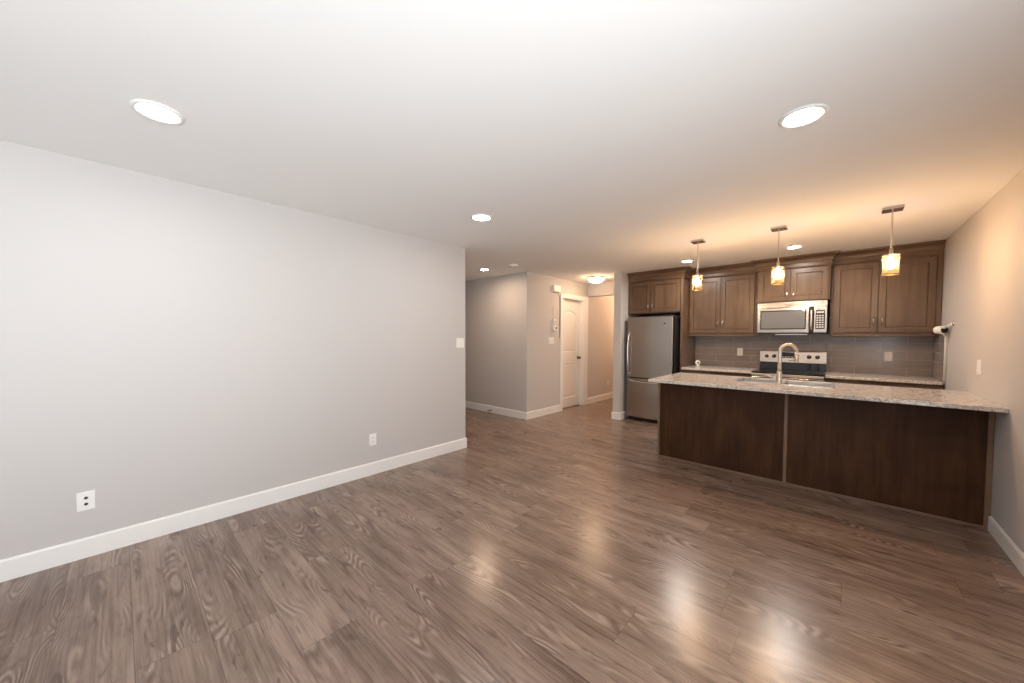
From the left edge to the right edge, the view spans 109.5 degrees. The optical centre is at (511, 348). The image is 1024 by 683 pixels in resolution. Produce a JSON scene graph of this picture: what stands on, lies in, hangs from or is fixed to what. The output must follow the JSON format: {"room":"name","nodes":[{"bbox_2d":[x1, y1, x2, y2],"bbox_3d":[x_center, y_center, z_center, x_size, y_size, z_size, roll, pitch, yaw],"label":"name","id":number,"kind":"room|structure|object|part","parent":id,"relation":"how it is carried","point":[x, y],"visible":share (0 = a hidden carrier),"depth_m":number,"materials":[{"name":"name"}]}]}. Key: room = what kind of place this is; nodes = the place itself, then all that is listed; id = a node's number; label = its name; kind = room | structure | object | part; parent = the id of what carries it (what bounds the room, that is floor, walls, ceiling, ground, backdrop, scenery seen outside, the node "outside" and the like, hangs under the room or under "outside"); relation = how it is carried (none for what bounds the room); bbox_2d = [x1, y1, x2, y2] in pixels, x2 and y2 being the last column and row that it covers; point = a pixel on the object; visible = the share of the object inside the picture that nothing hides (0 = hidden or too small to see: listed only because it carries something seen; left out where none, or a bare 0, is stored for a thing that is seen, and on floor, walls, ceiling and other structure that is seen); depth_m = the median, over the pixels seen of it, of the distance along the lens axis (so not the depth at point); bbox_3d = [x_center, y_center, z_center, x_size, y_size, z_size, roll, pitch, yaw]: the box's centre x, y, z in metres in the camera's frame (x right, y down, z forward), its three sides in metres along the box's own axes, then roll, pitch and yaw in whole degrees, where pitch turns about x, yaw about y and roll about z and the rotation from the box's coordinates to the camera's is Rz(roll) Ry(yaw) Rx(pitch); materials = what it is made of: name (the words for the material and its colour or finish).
{"room":"empty living room","nodes":[
{"label":"empty living room","id":0,"kind":"room"},
{"bbox_2d":[0,140,464,559],"bbox_3d":[-2.524,0.065,2.412,0.125,2.440,5.626,2,3,43],"label":"wall","id":1,"kind":"structure","parent":0,"point":[168,347],"depth_m":2.57,"materials":[{"name":"grey paint"}]},
{"bbox_2d":[76,490,95,511],"bbox_3d":[-2.626,0.940,2.229,0.015,0.116,0.076,2,3,43],"label":"jack plate","id":2,"kind":"object","parent":1,"relation":"attached to","point":[86,500],"visible":1,"depth_m":2.23,"materials":[{"name":"white plastic"}]},
{"bbox_2d":[0,437,466,582],"bbox_3d":[-2.468,1.221,2.506,0.138,0.122,5.488,2,3,43],"label":"baseboard","id":3,"kind":"structure","parent":1,"relation":"attached to","point":[17,566],"depth_m":2.59,"materials":[{"name":"white paint"}]},
{"bbox_2d":[369,433,375,445],"bbox_3d":[-1.380,0.903,3.587,0.009,0.116,0.072,2,3,43],"label":"wall outlet","id":4,"kind":"object","parent":1,"relation":"attached to","point":[372,437],"visible":1,"depth_m":3.58,"materials":[{"name":"white plastic"}]},
{"bbox_2d":[456,338,463,347],"bbox_3d":[-0.624,-0.070,4.371,0.011,0.116,0.118,2,3,43],"label":"light switch","id":5,"kind":"object","parent":1,"relation":"attached to","point":[459,341],"visible":1,"depth_m":4.37,"materials":[{"name":"white plastic"}]},
{"bbox_2d":[465,272,531,411],"bbox_3d":[-0.654,-0.074,6.860,2.547,2.440,0.120,2,3,43],"label":"wall","id":6,"kind":"structure","parent":0,"point":[498,309],"depth_m":6.38,"materials":[{"name":"grey paint"}]},
{"bbox_2d":[465,401,559,419],"bbox_3d":[-0.379,1.076,7.190,2.560,0.122,0.956,2,3,43],"label":"baseboard","id":7,"kind":"structure","parent":6,"relation":"attached to","point":[497,410],"depth_m":6.37,"materials":[{"name":"white paint"}]},
{"bbox_2d":[0,0,1023,283],"bbox_3d":[0.203,-1.266,4.230,7.310,0.120,12.050,2,3,43],"label":"ceiling","id":8,"kind":"structure","parent":0,"point":[605,138],"depth_m":1.72,"materials":[{"name":"white paint"}]},
{"bbox_2d":[129,99,184,124],"bbox_3d":[-1.690,-1.126,1.728,0.190,0.009,0.190,2,3,43],"label":"recessed light","id":9,"kind":"object","parent":8,"relation":"in","point":[158,112],"visible":1,"depth_m":1.72,"materials":[{"name":"white paint"}]},
{"bbox_2d":[471,214,491,221],"bbox_3d":[-0.273,-1.170,3.236,0.190,0.009,0.190,2,3,43],"label":"recessed light","id":10,"kind":"object","parent":8,"relation":"in","point":[477,217],"visible":1,"depth_m":3.23,"materials":[{"name":"white paint"}]},
{"bbox_2d":[508,264,517,267],"bbox_3d":[0.018,-1.224,5.367,0.140,0.037,0.140,2,3,43],"label":"smoke detector","id":11,"kind":"object","parent":8,"relation":"attached to","point":[509,265],"visible":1,"depth_m":5.32,"materials":[{"name":"white plastic"}]},
{"bbox_2d":[588,276,604,283],"bbox_3d":[1.504,-1.216,6.466,0.300,0.115,0.300,2,3,43],"label":"flush ceiling light","id":12,"kind":"object","parent":8,"relation":"attached to","point":[594,279],"visible":1,"depth_m":6.36,"materials":[{"name":"white glass"}]},
{"bbox_2d":[690,239,705,290],"bbox_3d":[2.053,-0.914,4.000,0.124,0.555,0.124,2,3,43],"label":"pendant light","id":13,"kind":"object","parent":8,"relation":"hanging from","point":[698,241],"visible":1,"depth_m":3.99,"materials":[{"name":"silver metal"}]},
{"bbox_3d":[2.052,-0.746,4.006,0.048,0.098,0.048,2,3,43],"label":"bulb","id":14,"kind":"part","parent":13,"relation":"part of","materials":[{"name":"white glass"}]},
{"bbox_3d":[2.053,-1.010,3.997,0.011,0.325,0.011,2,3,43],"label":"rod","id":15,"kind":"part","parent":13,"relation":"part of","materials":[{"name":"silver metal"}]},
{"bbox_2d":[770,225,787,284],"bbox_3d":[2.592,-0.897,3.518,0.124,0.555,0.124,2,3,43],"label":"pendant light","id":16,"kind":"object","parent":8,"relation":"hanging from","point":[784,227],"visible":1,"depth_m":3.51,"materials":[{"name":"silver metal"}]},
{"bbox_3d":[2.591,-0.729,3.524,0.048,0.098,0.048,2,3,43],"label":"bulb","id":17,"kind":"part","parent":16,"relation":"part of","materials":[{"name":"white glass"}]},
{"bbox_3d":[2.592,-0.993,3.515,0.011,0.325,0.011,2,3,43],"label":"rod","id":18,"kind":"part","parent":16,"relation":"part of","materials":[{"name":"silver metal"}]},
{"bbox_2d":[787,245,801,248],"bbox_3d":[3.319,-1.192,4.251,0.148,0.009,0.148,2,3,43],"label":"recessed light","id":19,"kind":"object","parent":8,"relation":"in","point":[795,246],"visible":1,"depth_m":4.25,"materials":[{"name":"white paint"}]},
{"bbox_2d":[778,103,828,127],"bbox_3d":[1.401,-1.116,1.743,0.190,0.009,0.190,2,3,43],"label":"recessed light","id":20,"kind":"object","parent":8,"relation":"in","point":[807,114],"visible":1,"depth_m":1.74,"materials":[{"name":"white paint"}]},
{"bbox_2d":[881,204,904,275],"bbox_3d":[3.127,-0.878,2.979,0.124,0.555,0.124,2,3,43],"label":"pendant light","id":21,"kind":"object","parent":8,"relation":"hanging from","point":[890,264],"visible":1,"depth_m":2.97,"materials":[{"name":"silver metal"}]},
{"bbox_2d":[887,247,894,257],"bbox_3d":[3.127,-0.794,2.982,0.044,0.075,0.044,2,3,43],"label":"socket","id":22,"kind":"object","parent":21,"relation":"attached to","point":[891,248],"depth_m":2.97,"materials":[{"name":"silver metal"}]},
{"bbox_3d":[3.126,-0.709,2.985,0.048,0.098,0.048,2,3,43],"label":"bulb","id":23,"kind":"part","parent":21,"relation":"part of","materials":[{"name":"white glass"}]},
{"bbox_3d":[3.127,-0.974,2.976,0.011,0.325,0.011,2,3,43],"label":"rod","id":24,"kind":"part","parent":21,"relation":"part of","materials":[{"name":"silver metal"}]},
{"bbox_2d":[0,398,1023,682],"bbox_3d":[0.195,1.292,4.313,7.310,0.120,12.050,2,3,43],"label":"floor","id":25,"kind":"structure","parent":0,"point":[557,547],"depth_m":2.01,"materials":[{"name":"laminate"}]},
{"bbox_2d":[626,315,680,422],"bbox_3d":[2.410,0.325,6.019,0.732,1.716,0.837,2,3,43],"label":"refrigerator","id":26,"kind":"object","parent":25,"relation":"on","point":[653,342],"visible":0.78,"depth_m":5.76,"materials":[{"name":"grey metal"}]},
{"bbox_3d":[1.915,0.081,5.951,0.077,0.699,0.027,-2,3,-42],"label":"handle","id":27,"kind":"part","parent":26,"relation":"part of","materials":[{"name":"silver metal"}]},
{"bbox_3d":[2.202,0.809,5.811,0.732,0.638,0.083,2,3,43],"label":"freezer drawer","id":28,"kind":"part","parent":26,"relation":"part of","materials":[{"name":"silver metal"}]},
{"bbox_3d":[2.157,0.532,5.752,0.686,0.051,0.075,2,3,43],"label":"handle","id":29,"kind":"part","parent":26,"relation":"part of","materials":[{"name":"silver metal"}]},
{"bbox_3d":[2.204,-0.017,5.784,0.732,0.990,0.083,2,3,43],"label":"door","id":30,"kind":"part","parent":26,"relation":"part of","materials":[{"name":"silver metal"}]},
{"bbox_2d":[680,278,694,372],"bbox_3d":[2.819,0.051,5.798,0.033,2.281,0.653,2,3,43],"label":"cabinet end panel","id":31,"kind":"object","parent":25,"relation":"on","point":[687,343],"visible":0.36,"depth_m":5.64,"materials":[{"name":"brown wood"}]},
{"bbox_2d":[682,370,751,376],"bbox_3d":[3.147,0.763,5.480,0.909,0.880,0.687,2,3,43],"label":"base cabinet","id":32,"kind":"object","parent":25,"relation":"on","point":[683,371],"visible":0.04,"depth_m":5.21,"materials":[{"name":"brown wood"}]},
{"bbox_3d":[2.777,0.412,5.402,0.448,0.146,0.020,2,3,43],"label":"drawer","id":33,"kind":"part","parent":32,"relation":"part of","materials":[{"name":"brown wood"}]},
{"bbox_2d":[681,365,758,373],"bbox_3d":[3.148,0.307,5.464,0.911,0.032,0.688,2,3,43],"label":"countertop","id":34,"kind":"structure","parent":32,"relation":"on","point":[693,367],"depth_m":5.35,"materials":[{"name":"stone"}]},
{"bbox_3d":[3.111,0.423,5.094,0.448,0.146,0.020,2,3,43],"label":"drawer","id":35,"kind":"part","parent":32,"relation":"part of","materials":[{"name":"brown wood"}]},
{"bbox_2d":[751,350,826,381],"bbox_3d":[3.721,0.635,4.873,0.748,1.180,0.791,2,3,43],"label":"range","id":36,"kind":"object","parent":25,"relation":"on","point":[811,366],"visible":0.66,"depth_m":4.94,"materials":[{"name":"grey metal"}]},
{"bbox_3d":[3.508,0.684,4.644,0.740,0.625,0.048,2,3,43],"label":"oven door","id":37,"kind":"part","parent":36,"relation":"part of","materials":[{"name":"silver metal"}]},
{"bbox_3d":[3.507,0.348,4.630,0.744,0.031,0.055,2,3,43],"label":"trim","id":38,"kind":"part","parent":36,"relation":"part of","materials":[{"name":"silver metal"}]},
{"bbox_2d":[751,368,825,376],"bbox_3d":[3.714,0.314,4.853,0.748,0.022,0.645,2,3,43],"label":"cooktop","id":39,"kind":"object","parent":36,"relation":"in","point":[786,372],"depth_m":4.80,"materials":[{"name":"black ceramic"}]},
{"bbox_3d":[3.961,0.117,5.115,0.744,0.158,0.090,2,3,43],"label":"control panel","id":40,"kind":"part","parent":36,"relation":"part of","materials":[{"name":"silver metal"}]},
{"bbox_2d":[657,383,994,529],"bbox_3d":[2.783,0.822,3.626,2.365,0.881,0.699,2,3,43],"label":"base cabinet","id":41,"kind":"object","parent":25,"relation":"on","point":[935,462],"visible":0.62,"depth_m":3.10,"materials":[{"name":"brown wood"}]},
{"bbox_3d":[1.905,0.794,4.400,0.024,0.881,0.644,2,3,43],"label":"panel","id":42,"kind":"part","parent":41,"relation":"part of","materials":[{"name":"brown wood"}]},
{"bbox_3d":[2.128,0.806,3.779,1.146,0.863,0.014,2,3,43],"label":"panel","id":43,"kind":"part","parent":41,"relation":"part of","materials":[{"name":"brown wood"}]},
{"bbox_3d":[2.552,1.260,3.394,2.310,0.018,0.026,2,3,43],"label":"shoe molding","id":44,"kind":"part","parent":41,"relation":"part of","materials":[{"name":"brown wood"}]},
{"bbox_2d":[648,372,1008,412],"bbox_3d":[2.715,0.367,3.541,2.379,0.032,1.020,2,3,43],"label":"countertop","id":45,"kind":"structure","parent":41,"relation":"on","point":[966,400],"depth_m":3.06,"materials":[{"name":"stone"}]},
{"bbox_2d":[765,343,798,383],"bbox_3d":[2.636,0.144,3.519,0.280,0.402,0.081,1,2,16],"label":"faucet","id":46,"kind":"object","parent":45,"relation":"on","point":[778,377],"visible":1,"depth_m":3.50,"materials":[{"name":"silver metal"}]},
{"bbox_3d":[2.682,0.084,3.510,0.187,0.282,0.033,0,2,4],"label":"spout","id":47,"kind":"part","parent":46,"relation":"part of","materials":[{"name":"silver metal"}]},
{"bbox_2d":[732,377,834,388],"bbox_3d":[2.740,0.436,3.676,0.800,0.190,0.500,2,3,43],"label":"sink","id":48,"kind":"object","parent":45,"relation":"in","point":[741,379],"visible":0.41,"depth_m":3.71,"materials":[{"name":"silver metal"}]},
{"bbox_3d":[2.618,0.433,3.833,0.354,0.184,0.381,2,3,43],"label":"bowl","id":49,"kind":"part","parent":48,"relation":"part of","materials":[{"name":"silver metal"}]},
{"bbox_3d":[2.907,0.442,3.567,0.354,0.184,0.381,2,3,43],"label":"bowl","id":50,"kind":"part","parent":48,"relation":"part of","materials":[{"name":"silver metal"}]},
{"bbox_3d":[2.988,0.834,2.988,1.140,0.863,0.014,2,3,43],"label":"panel","id":51,"kind":"part","parent":41,"relation":"part of","materials":[{"name":"brown wood"}]},
{"bbox_2d":[825,378,942,389],"bbox_3d":[4.381,0.804,4.344,0.936,0.880,0.687,2,3,43],"label":"base cabinet","id":52,"kind":"object","parent":25,"relation":"on","point":[894,384],"visible":0.09,"depth_m":4.07,"materials":[{"name":"brown wood"}]},
{"bbox_3d":[4.007,0.452,4.270,0.462,0.146,0.020,2,3,43],"label":"drawer","id":53,"kind":"part","parent":52,"relation":"part of","materials":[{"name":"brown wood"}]},
{"bbox_2d":[825,372,942,384],"bbox_3d":[4.378,0.347,4.332,0.929,0.032,0.688,2,3,43],"label":"countertop","id":54,"kind":"structure","parent":52,"relation":"on","point":[833,375],"depth_m":4.20,"materials":[{"name":"stone"}]},
{"bbox_3d":[4.351,0.464,3.953,0.462,0.146,0.020,2,3,43],"label":"drawer","id":55,"kind":"part","parent":52,"relation":"part of","materials":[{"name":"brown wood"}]},
{"bbox_2d":[531,273,613,410],"bbox_3d":[1.816,-0.095,7.750,0.120,2.440,4.538,2,3,43],"label":"wall","id":56,"kind":"structure","parent":0,"point":[545,357],"depth_m":6.57,"materials":[{"name":"grey paint"}]},
{"bbox_2d":[548,337,553,343],"bbox_3d":[0.699,-0.146,6.437,0.011,0.116,0.164,2,3,43],"label":"light switch","id":57,"kind":"object","parent":56,"relation":"attached to","point":[550,339],"visible":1,"depth_m":6.43,"materials":[{"name":"white plastic"}]},
{"bbox_2d":[552,285,560,337],"bbox_3d":[0.809,-0.662,6.506,0.055,0.938,0.242,2,3,43],"label":"door chime","id":58,"kind":"object","parent":56,"relation":"attached to","point":[555,288],"visible":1,"depth_m":6.46,"materials":[{"name":"white plastic"}]},
{"bbox_2d":[562,299,580,407],"bbox_3d":[1.130,0.098,7.019,0.100,2.073,0.702,2,3,43],"label":"door","id":59,"kind":"structure","parent":56,"relation":"in","point":[571,309],"depth_m":7.07,"materials":[{"name":"white paint"}]},
{"bbox_2d":[560,293,587,410],"bbox_3d":[1.166,0.059,7.037,0.137,2.175,0.955,2,3,43],"label":"trim","id":60,"kind":"structure","parent":56,"relation":"attached to","point":[583,336],"depth_m":7.24,"materials":[{"name":"white paint"}]},
{"bbox_2d":[587,392,612,403],"bbox_3d":[2.467,1.046,8.400,0.013,0.122,2.750,2,3,43],"label":"baseboard","id":61,"kind":"structure","parent":56,"relation":"attached to","point":[608,395],"depth_m":7.75,"materials":[{"name":"white paint"}]},
{"bbox_2d":[613,272,642,417],"bbox_3d":[2.961,-0.077,7.327,0.123,2.440,3.610,2,3,43],"label":"wall","id":62,"kind":"structure","parent":0,"point":[621,285],"depth_m":6.02,"materials":[{"name":"grey paint"}]},
{"bbox_2d":[611,411,625,419],"bbox_3d":[2.953,1.081,7.360,0.149,0.122,3.623,2,3,43],"label":"baseboard","id":63,"kind":"structure","parent":62,"relation":"attached to","point":[614,415],"depth_m":6.03,"materials":[{"name":"white paint"}]},
{"bbox_2d":[588,281,932,377],"bbox_3d":[3.300,-0.028,5.847,4.643,2.440,0.170,2,3,43],"label":"wall","id":64,"kind":"structure","parent":0,"point":[912,356],"depth_m":4.85,"materials":[{"name":"grey tile"}]},
{"bbox_2d":[627,266,693,315],"bbox_3d":[2.518,-0.913,6.008,0.962,0.680,0.709,2,3,43],"label":"upper cabinet","id":65,"kind":"object","parent":64,"relation":"attached to","point":[654,292],"visible":0.97,"depth_m":5.81,"materials":[{"name":"brown wood"}]},
{"bbox_3d":[2.118,-0.838,5.996,0.364,0.498,0.020,2,3,43],"label":"door","id":66,"kind":"part","parent":65,"relation":"part of","materials":[{"name":"brown wood"}]},
{"bbox_3d":[2.402,-1.173,5.871,0.960,0.154,0.361,2,3,43],"label":"crown molding","id":67,"kind":"part","parent":65,"relation":"part of","materials":[{"name":"brown wood"}]},
{"bbox_3d":[2.422,-0.828,5.716,0.454,0.498,0.020,2,3,43],"label":"door","id":68,"kind":"part","parent":65,"relation":"part of","materials":[{"name":"brown wood"}]},
{"bbox_2d":[689,262,757,336],"bbox_3d":[3.243,-0.710,5.531,0.908,1.051,0.418,2,3,43],"label":"upper cabinet","id":69,"kind":"object","parent":64,"relation":"attached to","point":[726,305],"visible":0.91,"depth_m":5.40,"materials":[{"name":"brown wood"}]},
{"bbox_3d":[2.978,-0.656,5.587,0.433,0.834,0.020,2,3,43],"label":"door","id":70,"kind":"part","parent":69,"relation":"part of","materials":[{"name":"brown wood"}]},
{"bbox_3d":[3.141,-0.199,5.455,0.883,0.034,0.046,2,3,43],"label":"light rail","id":71,"kind":"part","parent":69,"relation":"part of","materials":[{"name":"brown wood"}]},
{"bbox_3d":[3.128,-1.155,5.391,0.908,0.154,0.076,2,3,43],"label":"crown molding","id":72,"kind":"part","parent":69,"relation":"part of","materials":[{"name":"brown wood"}]},
{"bbox_3d":[3.298,-0.646,5.293,0.425,0.834,0.020,2,3,43],"label":"door","id":73,"kind":"part","parent":69,"relation":"part of","materials":[{"name":"brown wood"}]},
{"bbox_2d":[737,348,742,355],"bbox_3d":[3.518,0.049,5.579,0.072,0.116,0.009,2,3,43],"label":"wall outlet","id":74,"kind":"object","parent":64,"relation":"attached to","point":[739,350],"visible":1,"depth_m":5.58,"materials":[{"name":"white plastic"}]},
{"bbox_2d":[750,250,839,302],"bbox_3d":[3.829,-0.921,4.917,0.923,0.585,0.518,2,3,43],"label":"upper cabinet","id":75,"kind":"object","parent":64,"relation":"attached to","point":[807,277],"visible":0.97,"depth_m":4.74,"materials":[{"name":"brown wood"}]},
{"bbox_3d":[3.560,-0.845,4.910,0.351,0.410,0.020,2,3,43],"label":"door","id":76,"kind":"part","parent":75,"relation":"part of","materials":[{"name":"brown wood"}]},
{"bbox_2d":[757,300,828,334],"bbox_3d":[3.831,-0.404,4.941,0.743,0.444,0.500,2,3,43],"label":"microwave","id":77,"kind":"object","parent":75,"relation":"attached to","point":[800,317],"visible":1,"depth_m":4.77,"materials":[{"name":"grey metal"}]},
{"bbox_3d":[3.634,-0.378,4.863,0.560,0.332,0.032,2,3,43],"label":"door","id":78,"kind":"part","parent":77,"relation":"part of","materials":[{"name":"silver metal"}]},
{"bbox_3d":[3.835,-0.367,4.635,0.022,0.287,0.054,2,3,43],"label":"handle","id":79,"kind":"part","parent":77,"relation":"part of","materials":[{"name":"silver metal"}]},
{"bbox_3d":[3.922,-0.368,4.599,0.130,0.332,0.032,2,3,43],"label":"control panel","id":80,"kind":"part","parent":77,"relation":"part of","materials":[{"name":"silver metal"}]},
{"bbox_3d":[3.715,-1.133,4.786,0.923,0.154,0.180,2,3,43],"label":"crown molding","id":81,"kind":"part","parent":75,"relation":"part of","materials":[{"name":"brown wood"}]},
{"bbox_3d":[3.831,-0.836,4.661,0.374,0.410,0.020,2,3,43],"label":"door","id":82,"kind":"part","parent":75,"relation":"part of","materials":[{"name":"brown wood"}]},
{"bbox_2d":[830,239,945,336],"bbox_3d":[4.485,-0.669,4.387,0.922,1.051,0.418,2,3,43],"label":"upper cabinet","id":83,"kind":"object","parent":64,"relation":"attached to","point":[864,302],"visible":0.93,"depth_m":4.25,"materials":[{"name":"brown wood"}]},
{"bbox_3d":[4.220,-0.615,4.445,0.395,0.834,0.020,2,3,43],"label":"door","id":84,"kind":"part","parent":83,"relation":"part of","materials":[{"name":"brown wood"}]},
{"bbox_3d":[4.384,-0.158,4.311,0.865,0.034,0.046,2,3,43],"label":"light rail","id":85,"kind":"part","parent":83,"relation":"part of","materials":[{"name":"brown wood"}]},
{"bbox_3d":[4.371,-1.114,4.247,0.922,0.154,0.076,2,3,43],"label":"crown molding","id":86,"kind":"part","parent":83,"relation":"part of","materials":[{"name":"brown wood"}]},
{"bbox_3d":[4.532,-0.605,4.157,0.445,0.834,0.020,2,3,43],"label":"door","id":87,"kind":"part","parent":83,"relation":"part of","materials":[{"name":"brown wood"}]},
{"bbox_2d":[884,352,892,360],"bbox_3d":[4.687,0.098,4.503,0.072,0.116,0.009,2,3,43],"label":"wall outlet","id":88,"kind":"object","parent":64,"relation":"attached to","point":[888,356],"visible":1,"depth_m":4.50,"materials":[{"name":"white plastic"}]},
{"bbox_2d":[932,169,1023,553],"bbox_3d":[1.953,0.130,0.836,0.131,2.440,9.372,2,3,42],"label":"wall","id":89,"kind":"structure","parent":0,"point":[983,283],"depth_m":2.59,"materials":[{"name":"grey paint"}]},
{"bbox_2d":[933,321,954,381],"bbox_3d":[4.368,0.036,3.668,0.103,0.623,0.271,2,2,37],"label":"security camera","id":90,"kind":"object","parent":89,"relation":"attached to","point":[943,330],"visible":1,"depth_m":3.73,"materials":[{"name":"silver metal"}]},
{"bbox_2d":[945,333,947,381],"bbox_3d":[4.494,0.081,3.742,0.013,0.538,0.012,2,3,43],"label":"trim","id":91,"kind":"structure","parent":89,"relation":"attached to","point":[946,333],"depth_m":3.74,"materials":[{"name":"white paint"}]},
{"bbox_2d":[976,360,981,374],"bbox_3d":[3.711,0.147,2.876,0.011,0.116,0.118,2,3,43],"label":"light switch","id":92,"kind":"object","parent":89,"relation":"attached to","point":[979,362],"visible":1,"depth_m":2.85,"materials":[{"name":"white plastic"}]},
{"bbox_2d":[988,516,1023,575],"bbox_3d":[2.328,1.282,1.384,0.013,0.105,3.233,2,3,42],"label":"baseboard","id":93,"kind":"structure","parent":89,"relation":"attached to","point":[1013,552],"depth_m":2.30,"materials":[{"name":"white paint"}]}
]}

